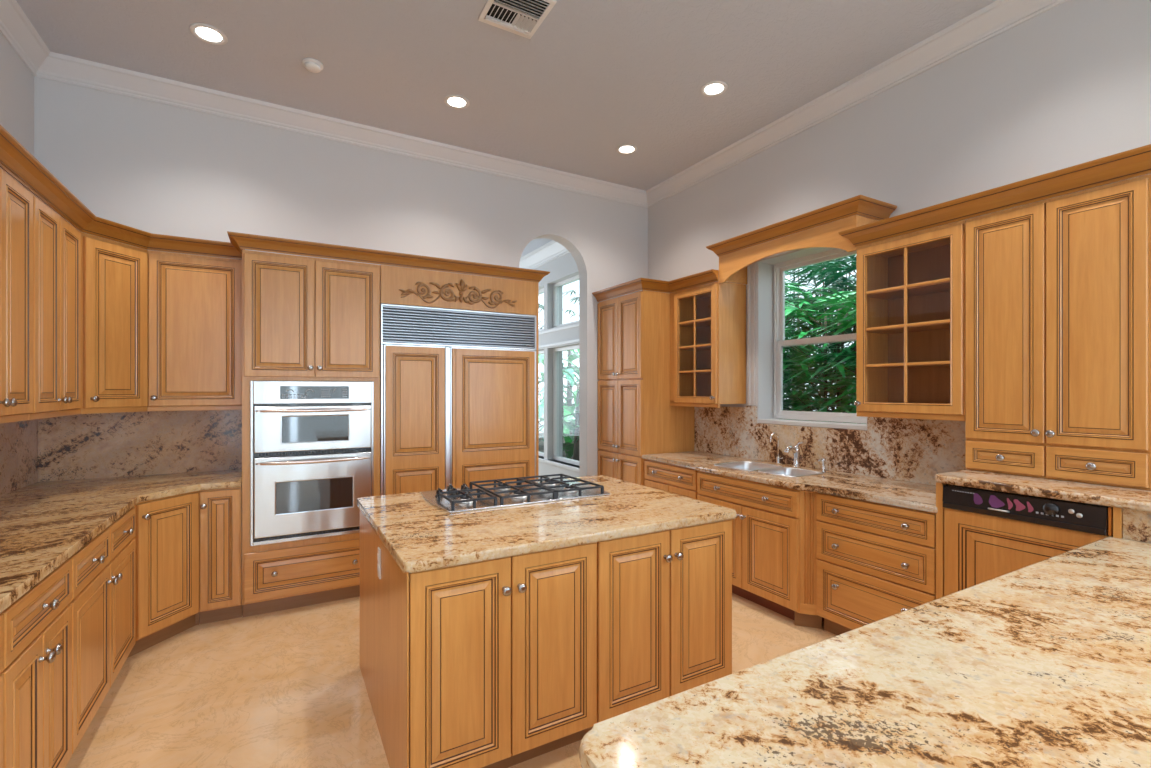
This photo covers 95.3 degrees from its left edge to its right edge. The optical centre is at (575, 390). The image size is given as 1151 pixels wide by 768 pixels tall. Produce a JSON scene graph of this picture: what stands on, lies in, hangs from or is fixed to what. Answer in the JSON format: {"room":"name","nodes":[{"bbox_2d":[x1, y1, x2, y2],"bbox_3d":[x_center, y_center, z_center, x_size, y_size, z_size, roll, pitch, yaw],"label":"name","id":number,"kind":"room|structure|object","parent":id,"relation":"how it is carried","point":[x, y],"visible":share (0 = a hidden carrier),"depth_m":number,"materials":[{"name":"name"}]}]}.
{"room":"kitchen","nodes":[
{"label":"kitchen","id":0,"kind":"room"},
{"bbox_2d":[0,33,33,192],"bbox_3d":[-2.405,-0.325,1.280,0.200,3.650,15.000,0,0,-30],"label":"wall","id":1,"kind":"structure","parent":0,"point":[16,80],"depth_m":3.13,"materials":[{"name":"grey paint"}]},
{"bbox_2d":[0,168,32,423],"bbox_3d":[-2.453,-0.388,2.010,0.428,1.045,0.657,0,0,-30],"label":"upper cabinet","id":2,"kind":"object","parent":1,"relation":"attached to","point":[16,202],"visible":1,"depth_m":2.23,"materials":[{"name":"brown wood"}]},
{"bbox_2d":[0,419,37,495],"bbox_3d":[-2.588,0.346,1.830,0.020,0.480,3.538,0,0,-30],"label":"backsplash","id":3,"kind":"structure","parent":1,"relation":"attached to","point":[18,440],"depth_m":3.11,"materials":[{"name":"stone"}]},
{"bbox_2d":[28,190,80,419],"bbox_3d":[-2.795,-0.388,2.613,0.428,1.045,0.724,0,0,-30],"label":"upper cabinet","id":4,"kind":"object","parent":1,"relation":"attached to","point":[56,243],"visible":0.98,"depth_m":2.62,"materials":[{"name":"brown wood"}]},
{"bbox_2d":[80,232,146,413],"bbox_3d":[-3.039,-0.388,3.243,0.625,1.045,0.630,0,0,-30],"label":"upper cabinet","id":5,"kind":"object","parent":1,"relation":"attached to","point":[113,273],"visible":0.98,"depth_m":3.17,"materials":[{"name":"brown wood"}]},
{"bbox_2d":[0,125,243,259],"bbox_3d":[-2.339,-0.957,2.345,0.679,0.092,2.541,0,0,-13],"label":"crown molding","id":6,"kind":"structure","parent":5,"relation":"on","point":[17,161],"depth_m":2.86,"materials":[{"name":"brown wood"}]},
{"bbox_2d":[34,76,647,476],"bbox_3d":[-1.455,-0.325,4.601,5.130,3.650,0.160,0,0,-30],"label":"wall","id":7,"kind":"structure","parent":0,"point":[144,165],"depth_m":4.16,"materials":[{"name":"grey paint"}]},
{"bbox_2d":[38,410,241,481],"bbox_3d":[-2.954,0.346,3.645,1.130,0.480,0.020,0,0,-30],"label":"backsplash","id":8,"kind":"structure","parent":7,"relation":"attached to","point":[121,444],"depth_m":3.60,"materials":[{"name":"stone"}]},
{"bbox_2d":[147,250,241,410],"bbox_3d":[-2.605,-0.388,3.638,0.529,1.045,0.373,0,0,-30],"label":"upper cabinet","id":9,"kind":"object","parent":7,"relation":"attached to","point":[194,302],"visible":0.92,"depth_m":3.50,"materials":[{"name":"brown wood"}]},
{"bbox_2d":[519,240,568,268],"bbox_3d":[-2.600,-2.042,6.803,4.910,0.216,4.800,0,0,-30],"label":"trim","id":10,"kind":"structure","parent":7,"relation":"attached to","point":[552,250],"depth_m":7.92,"materials":[{"name":"white paint"}]},
{"bbox_2d":[65,593,836,767],"bbox_3d":[-0.139,1.550,2.566,5.410,0.100,15.000,0,0,-30],"label":"floor","id":11,"kind":"structure","parent":0,"point":[283,688],"depth_m":2.60,"materials":[{"name":"tile"}]},
{"bbox_2d":[0,615,2,767],"bbox_3d":[-1.661,1.063,0.902,0.713,0.874,1.007,0,0,-30],"label":"base cabinet","id":12,"kind":"object","parent":11,"relation":"on","point":[1,616],"visible":1,"depth_m":1.48,"materials":[{"name":"brown wood"}]},
{"bbox_2d":[0,559,71,767],"bbox_3d":[-2.050,1.063,1.589,0.713,0.874,0.567,0,0,-30],"label":"base cabinet","id":13,"kind":"object","parent":11,"relation":"on","point":[37,627],"visible":0.99,"depth_m":1.73,"materials":[{"name":"brown wood"}]},
{"bbox_2d":[69,507,135,753],"bbox_3d":[-2.443,1.063,2.281,0.713,0.874,1.019,0,0,-30],"label":"base cabinet","id":14,"kind":"object","parent":11,"relation":"on","point":[103,603],"visible":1,"depth_m":2.33,"materials":[{"name":"brown wood"}]},
{"bbox_2d":[127,491,199,657],"bbox_3d":[-2.834,1.063,3.185,0.924,0.874,0.934,0,0,-30],"label":"base cabinet","id":15,"kind":"object","parent":11,"relation":"on","point":[167,528],"visible":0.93,"depth_m":3.09,"materials":[{"name":"brown wood"}]},
{"bbox_2d":[0,469,241,612],"bbox_3d":[-2.091,0.605,2.100,1.150,0.038,3.557,0,0,-30],"label":"countertop","id":16,"kind":"structure","parent":15,"relation":"on","point":[43,524],"depth_m":2.52,"materials":[{"name":"stone"}]},
{"bbox_2d":[199,484,241,623],"bbox_3d":[-2.409,1.063,3.594,0.228,0.874,0.643,0,0,-30],"label":"base cabinet","id":17,"kind":"object","parent":11,"relation":"on","point":[220,510],"visible":0.97,"depth_m":3.35,"materials":[{"name":"brown wood"}]},
{"bbox_2d":[242,250,379,616],"bbox_3d":[-1.935,0.290,3.863,0.856,2.420,0.643,0,0,-30],"label":"tall cabinet","id":18,"kind":"object","parent":11,"relation":"on","point":[304,318],"visible":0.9,"depth_m":3.58,"materials":[{"name":"brown wood"}]},
{"bbox_2d":[250,381,373,545],"bbox_3d":[-1.901,0.478,3.804,0.762,1.084,0.607,0,0,-30],"label":"double wall oven","id":19,"kind":"object","parent":18,"relation":"in","point":[312,442],"visible":0.98,"depth_m":3.57,"materials":[{"name":"silver metal"}]},
{"bbox_2d":[227,231,549,281],"bbox_3d":[-1.372,-0.963,4.165,2.283,0.085,0.673,0,0,-30],"label":"crown molding","id":20,"kind":"structure","parent":18,"relation":"on","point":[240,241],"depth_m":3.78,"materials":[{"name":"brown wood"}]},
{"bbox_2d":[380,304,535,494],"bbox_3d":[-1.014,0.433,4.380,1.250,2.134,0.579,0,0,-30],"label":"refrigerator","id":21,"kind":"object","parent":11,"relation":"on","point":[458,387],"visible":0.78,"depth_m":4.09,"materials":[{"name":"brown wood"}]},
{"bbox_2d":[380,265,538,478],"bbox_3d":[-1.010,0.290,4.395,1.275,2.420,0.629,0,0,-30],"label":"refrigerator surround","id":22,"kind":"object","parent":11,"relation":"on","point":[398,285],"visible":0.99,"depth_m":4.14,"materials":[{"name":"brown wood"}]},
{"bbox_2d":[360,510,731,767],"bbox_3d":[-0.194,1.063,2.693,1.549,0.874,1.247,0,0,-30],"label":"kitchen island","id":23,"kind":"object","parent":11,"relation":"on","point":[505,662],"visible":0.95,"depth_m":2.10,"materials":[{"name":"brown wood"}]},
{"bbox_2d":[377,547,380,578],"bbox_3d":[-0.853,0.749,2.275,0.009,0.128,0.044,0,0,-30],"label":"wall outlet","id":24,"kind":"object","parent":23,"relation":"attached to","point":[379,549],"visible":1,"depth_m":2.26,"materials":[{"name":"white plastic"}]},
{"bbox_2d":[357,475,736,572],"bbox_3d":[-0.201,0.605,2.715,1.581,0.038,1.249,0,0,-30],"label":"island countertop","id":25,"kind":"structure","parent":23,"relation":"on","point":[420,536],"depth_m":2.36,"materials":[{"name":"stone"}]},
{"bbox_2d":[421,474,609,512],"bbox_3d":[-0.344,0.559,2.967,0.966,0.052,0.570,0,0,-30],"label":"gas cooktop","id":26,"kind":"object","parent":25,"relation":"in","point":[523,491],"visible":1,"depth_m":2.85,"materials":[{"name":"silver metal"}]},
{"bbox_2d":[598,290,694,485],"bbox_3d":[0.683,0.290,5.280,0.693,2.420,0.761,0,0,-30],"label":"pantry cabinet","id":27,"kind":"object","parent":11,"relation":"on","point":[636,418],"visible":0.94,"depth_m":4.96,"materials":[{"name":"brown wood"}]},
{"bbox_2d":[592,269,718,301],"bbox_3d":[0.686,-0.966,4.916,0.395,0.090,1.398,0,0,-30],"label":"crown molding","id":28,"kind":"structure","parent":27,"relation":"on","point":[709,276],"depth_m":4.82,"materials":[{"name":"brown wood"}]},
{"bbox_2d":[644,459,697,499],"bbox_3d":[1.052,1.063,4.640,0.683,0.874,0.708,0,0,-30],"label":"base cabinet","id":29,"kind":"object","parent":11,"relation":"on","point":[679,480],"visible":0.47,"depth_m":4.45,"materials":[{"name":"brown wood"}]},
{"bbox_2d":[697,471,823,621],"bbox_3d":[1.460,1.063,3.849,0.753,0.874,0.916,0,0,-30],"label":"base cabinet","id":30,"kind":"object","parent":11,"relation":"on","point":[766,525],"visible":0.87,"depth_m":3.53,"materials":[{"name":"brown wood"}]},
{"bbox_2d":[642,451,937,512],"bbox_3d":[1.469,0.605,3.864,0.725,0.038,2.468,0,0,-30],"label":"countertop","id":31,"kind":"structure","parent":30,"relation":"on","point":[905,494],"depth_m":3.38,"materials":[{"name":"stone"}]},
{"bbox_2d":[714,461,821,476],"bbox_3d":[1.420,0.691,3.922,0.409,0.222,0.727,0,0,-30],"label":"sink","id":32,"kind":"object","parent":31,"relation":"in","point":[741,465],"visible":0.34,"depth_m":3.94,"materials":[{"name":"silver metal"}]},
{"bbox_2d":[770,432,782,463],"bbox_3d":[1.595,0.460,4.191,0.111,0.251,0.063,0,0,-6],"label":"water dispenser","id":33,"kind":"object","parent":31,"relation":"on","point":[778,458],"visible":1,"depth_m":4.20,"materials":[{"name":"silver metal"}]},
{"bbox_2d":[776,456,780,463],"bbox_3d":[1.627,0.556,4.205,0.040,0.058,0.039,0,0,-30],"label":"tap","id":34,"kind":"object","parent":33,"relation":"on","point":[778,458],"depth_m":4.19,"materials":[{"name":"silver metal"}]},
{"bbox_2d":[784,442,803,466],"bbox_3d":[1.659,0.487,4.007,0.137,0.198,0.090,0,0,7],"label":"kitchen faucet","id":35,"kind":"object","parent":31,"relation":"on","point":[796,450],"visible":1,"depth_m":4.00,"materials":[{"name":"silver metal"}]},
{"bbox_2d":[818,458,825,472],"bbox_3d":[1.761,0.534,3.747,0.073,0.102,0.034,0,0,-30],"label":"soap dispenser","id":36,"kind":"object","parent":31,"relation":"on","point":[822,459],"visible":0.98,"depth_m":3.75,"materials":[{"name":"silver metal"}]},
{"bbox_2d":[794,490,821,628],"bbox_3d":[1.469,1.063,3.307,0.158,0.874,0.066,0,0,19],"label":"fluted pilaster","id":37,"kind":"object","parent":11,"relation":"on","point":[807,617],"visible":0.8,"depth_m":3.28,"materials":[{"name":"brown wood"}]},
{"bbox_2d":[817,492,935,634],"bbox_3d":[1.922,1.063,3.105,0.683,0.874,0.680,0,0,-30],"label":"base cabinet","id":38,"kind":"object","parent":11,"relation":"on","point":[876,561],"visible":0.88,"depth_m":2.96,"materials":[{"name":"brown wood"}]},
{"bbox_2d":[942,484,1112,595],"bbox_3d":[2.228,0.985,2.495,0.602,1.031,0.609,0,0,-30],"label":"dishwasher","id":39,"kind":"object","parent":11,"relation":"on","point":[989,534],"visible":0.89,"depth_m":2.40,"materials":[{"name":"brown wood"}]},
{"bbox_2d":[946,484,1112,535],"bbox_3d":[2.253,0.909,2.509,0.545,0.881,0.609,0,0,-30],"label":"control panel","id":40,"kind":"object","parent":39,"relation":"in","point":[966,532],"depth_m":2.41,"materials":[{"name":"black plastic"}]},
{"bbox_2d":[936,482,1122,598],"bbox_3d":[2.273,0.983,2.525,0.646,1.035,0.672,0,0,-30],"label":"surround","id":41,"kind":"object","parent":11,"relation":"on","point":[1117,512],"visible":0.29,"depth_m":2.63,"materials":[{"name":"brown wood"}]},
{"bbox_2d":[935,470,1150,511],"bbox_3d":[2.347,0.444,2.375,0.667,0.038,1.016,0,0,-30],"label":"countertop","id":42,"kind":"structure","parent":41,"relation":"on","point":[1112,496],"depth_m":2.31,"materials":[{"name":"stone"}]},
{"bbox_2d":[965,174,1150,490],"bbox_3d":[2.415,-0.248,2.541,0.383,1.344,0.799,0,0,-30],"label":"cabinet","id":43,"kind":"object","parent":42,"relation":"on","point":[1058,289],"visible":1,"depth_m":2.46,"materials":[{"name":"brown wood"}]},
{"bbox_3d":[1.369,1.065,1.032,2.420,0.870,1.005,0,0,-30],"label":"cabinet","id":44,"kind":"object","parent":11,"relation":"on","visible":0},
{"bbox_2d":[579,536,1150,767],"bbox_3d":[1.623,0.607,1.171,3.115,0.042,1.135,0,0,-30],"label":"countertop","id":45,"kind":"structure","parent":44,"relation":"on","point":[1046,663],"depth_m":1.00,"materials":[{"name":"stone"}]},
{"bbox_2d":[1123,508,1150,542],"bbox_3d":[2.261,0.524,1.937,0.025,0.122,0.336,0,0,-30],"label":"backsplash","id":46,"kind":"structure","parent":45,"relation":"on","point":[1136,523],"depth_m":2.04,"materials":[{"name":"stone"}]},
{"bbox_2d":[16,0,996,256],"bbox_3d":[-0.139,-2.200,2.566,5.410,0.100,15.000,0,0,-30],"label":"ceiling","id":47,"kind":"structure","parent":0,"point":[596,77],"depth_m":3.42,"materials":[{"name":"grey paint"}]},
{"bbox_2d":[189,23,227,44],"bbox_3d":[-2.210,-2.146,3.161,0.190,0.008,0.190,0,0,-30],"label":"recessed light","id":48,"kind":"object","parent":47,"relation":"in","point":[210,34],"visible":1,"depth_m":3.15,"materials":[{"name":"white"}]},
{"bbox_2d":[302,58,322,72],"bbox_3d":[-1.729,-2.131,3.453,0.124,0.038,0.124,0,0,-30],"label":"smoke detector","id":49,"kind":"object","parent":47,"relation":"attached to","point":[312,65],"visible":1,"depth_m":3.42,"materials":[{"name":"white plastic"}]},
{"bbox_2d":[444,94,469,108],"bbox_3d":[-0.883,-2.146,3.903,0.190,0.008,0.190,0,0,-30],"label":"recessed light","id":50,"kind":"object","parent":47,"relation":"in","point":[453,101],"visible":1,"depth_m":3.89,"materials":[{"name":"white"}]},
{"bbox_2d":[478,0,556,38],"bbox_3d":[-0.334,-2.139,2.962,0.332,0.022,0.352,0,0,-30],"label":"ceiling vent","id":51,"kind":"object","parent":47,"relation":"in","point":[519,17],"visible":1,"depth_m":2.99,"materials":[{"name":"white metal"}]},
{"bbox_2d":[616,144,636,153],"bbox_3d":[0.456,-2.146,4.668,0.190,0.008,0.190,0,0,-30],"label":"recessed light","id":52,"kind":"object","parent":47,"relation":"in","point":[625,148],"visible":1,"depth_m":4.66,"materials":[{"name":"white"}]},
{"bbox_2d":[700,81,727,96],"bbox_3d":[0.987,-2.146,3.733,0.190,0.008,0.190,0,0,-30],"label":"recessed light","id":53,"kind":"object","parent":47,"relation":"in","point":[713,88],"visible":1,"depth_m":3.72,"materials":[{"name":"white"}]},
{"bbox_2d":[533,0,1150,478],"bbox_3d":[2.066,-0.325,3.816,0.260,3.650,15.000,0,0,-30],"label":"wall","id":54,"kind":"structure","parent":0,"point":[1068,85],"depth_m":3.21,"materials":[{"name":"grey paint"}]},
{"bbox_2d":[0,0,1067,207],"bbox_3d":[1.041,-2.083,0.384,4.910,0.135,9.640,0,0,-30],"label":"trim","id":55,"kind":"structure","parent":54,"relation":"attached to","point":[999,16],"depth_m":3.80,"materials":[{"name":"white"}]},
{"bbox_2d":[539,350,543,456],"bbox_3d":[-0.782,0.205,8.835,0.082,1.686,1.656,0,0,-30],"label":"window","id":56,"kind":"structure","parent":54,"relation":"in","point":[541,351],"depth_m":8.35,"materials":[{"name":"white"}]},
{"bbox_2d":[539,288,543,330],"bbox_3d":[-0.782,-1.275,8.835,0.082,0.686,1.656,0,0,-30],"label":"window","id":57,"kind":"structure","parent":54,"relation":"in","point":[541,291],"depth_m":8.38,"materials":[{"name":"white"}]},
{"bbox_2d":[539,323,578,471],"bbox_3d":[-0.422,0.095,8.010,0.130,2.010,3.550,0,0,-30],"label":"trim","id":58,"kind":"structure","parent":54,"relation":"attached to","point":[559,464],"depth_m":7.56,"materials":[{"name":"white"}]},
{"bbox_2d":[553,345,578,464],"bbox_3d":[0.099,0.205,7.282,0.082,1.686,1.666,0,0,-30],"label":"window","id":59,"kind":"structure","parent":54,"relation":"in","point":[556,351],"depth_m":7.96,"materials":[{"name":"white"}]},
{"bbox_2d":[553,275,578,327],"bbox_3d":[0.099,-1.275,7.282,0.082,0.686,1.666,0,0,-30],"label":"window","id":60,"kind":"structure","parent":54,"relation":"in","point":[556,286],"depth_m":7.95,"materials":[{"name":"white wood"}]},
{"bbox_2d":[669,281,745,407],"bbox_3d":[1.163,-0.388,4.747,0.383,1.065,0.633,0,0,-30],"label":"upper cabinet","id":61,"kind":"object","parent":54,"relation":"attached to","point":[708,321],"visible":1,"depth_m":4.56,"materials":[{"name":"brown wood"}]},
{"bbox_2d":[680,319,710,327],"bbox_3d":[1.197,-0.617,4.766,0.285,0.018,0.596,0,0,-30],"label":"shelf","id":62,"kind":"object","parent":61,"relation":"attached to","point":[705,323],"depth_m":4.83,"materials":[{"name":"brown wood"}]},
{"bbox_2d":[680,345,710,350],"bbox_3d":[1.197,-0.394,4.766,0.285,0.018,0.596,0,0,-30],"label":"shelf","id":63,"kind":"object","parent":61,"relation":"attached to","point":[702,348],"depth_m":4.92,"materials":[{"name":"brown wood"}]},
{"bbox_2d":[680,372,710,373],"bbox_3d":[1.197,-0.170,4.766,0.285,0.018,0.596,0,0,-30],"label":"shelf","id":64,"kind":"object","parent":61,"relation":"attached to","point":[688,372],"depth_m":4.97,"materials":[{"name":"brown wood"}]},
{"bbox_2d":[706,195,896,284],"bbox_3d":[1.610,-1.058,3.942,0.401,0.316,1.354,0,0,-30],"label":"window valance","id":65,"kind":"object","parent":54,"relation":"attached to","point":[734,254],"visible":0.93,"depth_m":3.69,"materials":[{"name":"brown wood"}]},
{"bbox_2d":[757,248,866,429],"bbox_3d":[1.860,-0.412,4.079,0.198,1.376,0.960,0,0,-30],"label":"trim","id":66,"kind":"structure","parent":54,"relation":"attached to","point":[765,267],"depth_m":4.47,"materials":[{"name":"white"}]},
{"bbox_2d":[747,217,877,405],"bbox_3d":[1.777,-0.555,4.032,0.031,1.370,1.150,0,0,-30],"label":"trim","id":67,"kind":"structure","parent":54,"relation":"attached to","point":[751,269],"depth_m":4.48,"materials":[{"name":"white"}]},
{"bbox_2d":[774,248,866,423],"bbox_3d":[1.972,-0.428,4.142,0.082,1.340,0.956,0,0,-30],"label":"window","id":68,"kind":"structure","parent":54,"relation":"in","point":[780,342],"depth_m":4.39,"materials":[{"name":"white"}]},
{"bbox_2d":[695,406,966,484],"bbox_3d":[1.773,0.359,4.045,0.020,0.454,2.452,0,0,-30],"label":"backsplash","id":69,"kind":"structure","parent":54,"relation":"attached to","point":[903,449],"depth_m":3.71,"materials":[{"name":"stone"}]},
{"bbox_2d":[854,220,965,420],"bbox_3d":[2.066,-0.378,3.156,0.383,1.085,0.610,0,0,-30],"label":"upper cabinet","id":70,"kind":"object","parent":54,"relation":"attached to","point":[910,288],"visible":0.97,"depth_m":3.27,"materials":[{"name":"brown wood"}]},
{"bbox_2d":[867,281,949,299],"bbox_3d":[2.099,-0.612,3.175,0.285,0.018,0.573,0,0,-30],"label":"shelf","id":71,"kind":"object","parent":70,"relation":"attached to","point":[941,288],"depth_m":3.23,"materials":[{"name":"brown wood"}]},
{"bbox_2d":[867,322,949,333],"bbox_3d":[2.099,-0.384,3.175,0.285,0.018,0.573,0,0,-30],"label":"shelf","id":72,"kind":"object","parent":70,"relation":"attached to","point":[939,327],"depth_m":3.22,"materials":[{"name":"brown wood"}]},
{"bbox_2d":[867,364,949,368],"bbox_3d":[2.099,-0.155,3.175,0.285,0.018,0.573,0,0,-30],"label":"shelf","id":73,"kind":"object","parent":70,"relation":"attached to","point":[932,366],"depth_m":3.22,"materials":[{"name":"brown wood"}]},
{"bbox_2d":[838,144,1150,246],"bbox_3d":[2.242,-0.971,2.828,0.401,0.101,1.506,0,0,-30],"label":"crown molding","id":74,"kind":"structure","parent":70,"relation":"on","point":[1136,162],"depth_m":2.60,"materials":[{"name":"brown wood"}]},
{"label":"outside","id":75,"kind":"structure","parent":0,"visible":0},
{"bbox_2d":[539,432,572,458],"bbox_3d":[7.709,1.725,10.122,15.700,0.250,26.000,0,0,-30],"label":"ground","id":76,"kind":"structure","parent":75,"point":[541,443],"depth_m":15.25,"materials":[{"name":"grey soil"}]},
{"bbox_2d":[539,354,543,364],"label":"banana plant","id":77,"kind":"object","parent":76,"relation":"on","point":[541,357],"depth_m":12.05,"materials":[{"name":"green plant"}]},
{"bbox_2d":[539,380,543,428],"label":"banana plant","id":78,"kind":"object","parent":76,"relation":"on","point":[541,407],"depth_m":10.69,"materials":[{"name":"green plant"}]},
{"bbox_2d":[539,304,566,441],"bbox_3d":[-1.123,-0.600,14.596,2.110,4.400,1.900,0,0,-44],"label":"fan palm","id":79,"kind":"object","parent":76,"relation":"on","point":[540,306],"visible":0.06,"depth_m":14.65,"materials":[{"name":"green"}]},
{"bbox_2d":[539,370,578,460],"bbox_3d":[0.058,0.705,10.012,2.026,2.164,1.299,0,0,26],"label":"banana plant","id":80,"kind":"object","parent":76,"relation":"on","point":[571,449],"visible":0.33,"depth_m":9.92,"materials":[{"name":"green plant"}]},
{"bbox_2d":[563,425,569,433],"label":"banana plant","id":81,"kind":"object","parent":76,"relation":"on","point":[565,428],"depth_m":11.97,"materials":[{"name":"green plant"}]},
{"bbox_2d":[563,398,575,433],"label":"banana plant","id":82,"kind":"object","parent":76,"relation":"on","point":[572,429],"depth_m":11.59,"materials":[{"name":"green plant"}]},
{"bbox_2d":[563,363,578,388],"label":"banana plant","id":83,"kind":"object","parent":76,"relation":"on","point":[572,384],"depth_m":10.75,"materials":[{"name":"green plant"}]},
{"bbox_2d":[563,349,578,433],"bbox_3d":[-0.104,-0.055,14.003,1.347,3.315,1.917,0,0,31],"label":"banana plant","id":84,"kind":"object","parent":76,"relation":"on","point":[571,357],"visible":0.23,"depth_m":14.07,"materials":[{"name":"green plant"}]},
{"bbox_2d":[563,290,578,410],"bbox_3d":[0.278,-0.722,15.669,2.052,4.644,2.191,0,0,37],"label":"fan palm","id":85,"kind":"object","parent":76,"relation":"on","point":[568,291],"visible":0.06,"depth_m":15.88,"materials":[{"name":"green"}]},
{"bbox_2d":[563,350,578,369],"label":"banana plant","id":86,"kind":"object","parent":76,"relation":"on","point":[573,351],"depth_m":12.41,"materials":[{"name":"green plant"}]},
{"bbox_2d":[784,270,817,385],"bbox_3d":[2.734,-0.164,8.111,2.100,3.528,2.129,0,0,25],"label":"fan palm","id":87,"kind":"object","parent":76,"relation":"on","point":[789,298],"visible":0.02,"depth_m":7.90,"materials":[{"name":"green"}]},
{"bbox_2d":[785,265,824,405],"bbox_3d":[4.496,-0.764,11.124,2.043,4.729,2.116,0,0,-23],"label":"fan palm","id":88,"kind":"object","parent":76,"relation":"on","point":[794,279],"visible":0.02,"depth_m":10.85,"materials":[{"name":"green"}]},
{"bbox_2d":[783,273,832,406],"bbox_3d":[2.439,0.036,6.929,2.086,3.131,1.963,0,0,-34],"label":"fan palm","id":89,"kind":"object","parent":76,"relation":"on","point":[802,387],"visible":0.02,"depth_m":6.72,"materials":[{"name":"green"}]},
{"bbox_2d":[783,281,854,419],"bbox_3d":[2.154,0.137,5.992,2.319,2.977,2.413,0,0,21],"label":"fan palm","id":90,"kind":"object","parent":76,"relation":"on","point":[800,315],"visible":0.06,"depth_m":5.64,"materials":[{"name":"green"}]},
{"bbox_2d":[783,289,855,422],"bbox_3d":[2.559,0.257,5.296,2.396,2.763,2.360,0,0,19],"label":"fan palm","id":91,"kind":"object","parent":76,"relation":"on","point":[788,368],"visible":0.18,"depth_m":5.18,"materials":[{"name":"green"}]},
{"bbox_2d":[783,257,855,412],"bbox_3d":[3.311,0.055,5.773,2.082,3.114,2.221,0,0,-43],"label":"fan palm","id":92,"kind":"object","parent":76,"relation":"on","point":[833,268],"visible":0.03,"depth_m":5.75,"materials":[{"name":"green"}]},
{"bbox_2d":[784,255,855,410],"bbox_3d":[3.993,-0.545,8.408,2.030,4.290,2.027,0,0,-4],"label":"fan palm","id":93,"kind":"object","parent":76,"relation":"on","point":[851,280],"visible":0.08,"depth_m":8.46,"materials":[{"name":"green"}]},
{"bbox_2d":[785,255,855,411],"bbox_3d":[3.443,-0.232,6.702,2.061,3.665,2.056,0,0,-33],"label":"fan palm","id":94,"kind":"object","parent":76,"relation":"on","point":[844,279],"visible":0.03,"depth_m":6.43,"materials":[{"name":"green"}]},
{"bbox_2d":[783,286,862,423],"bbox_3d":[2.892,0.271,4.541,2.372,2.739,2.346,0,0,-7],"label":"fan palm","id":95,"kind":"object","parent":76,"relation":"on","point":[850,388],"visible":0.07,"depth_m":4.73,"materials":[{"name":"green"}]},
{"bbox_2d":[806,259,855,396],"bbox_3d":[5.041,-0.742,9.363,2.061,4.684,2.071,0,0,28],"label":"fan palm","id":96,"kind":"object","parent":76,"relation":"on","point":[837,259],"visible":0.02,"depth_m":9.55,"materials":[{"name":"green plant"}]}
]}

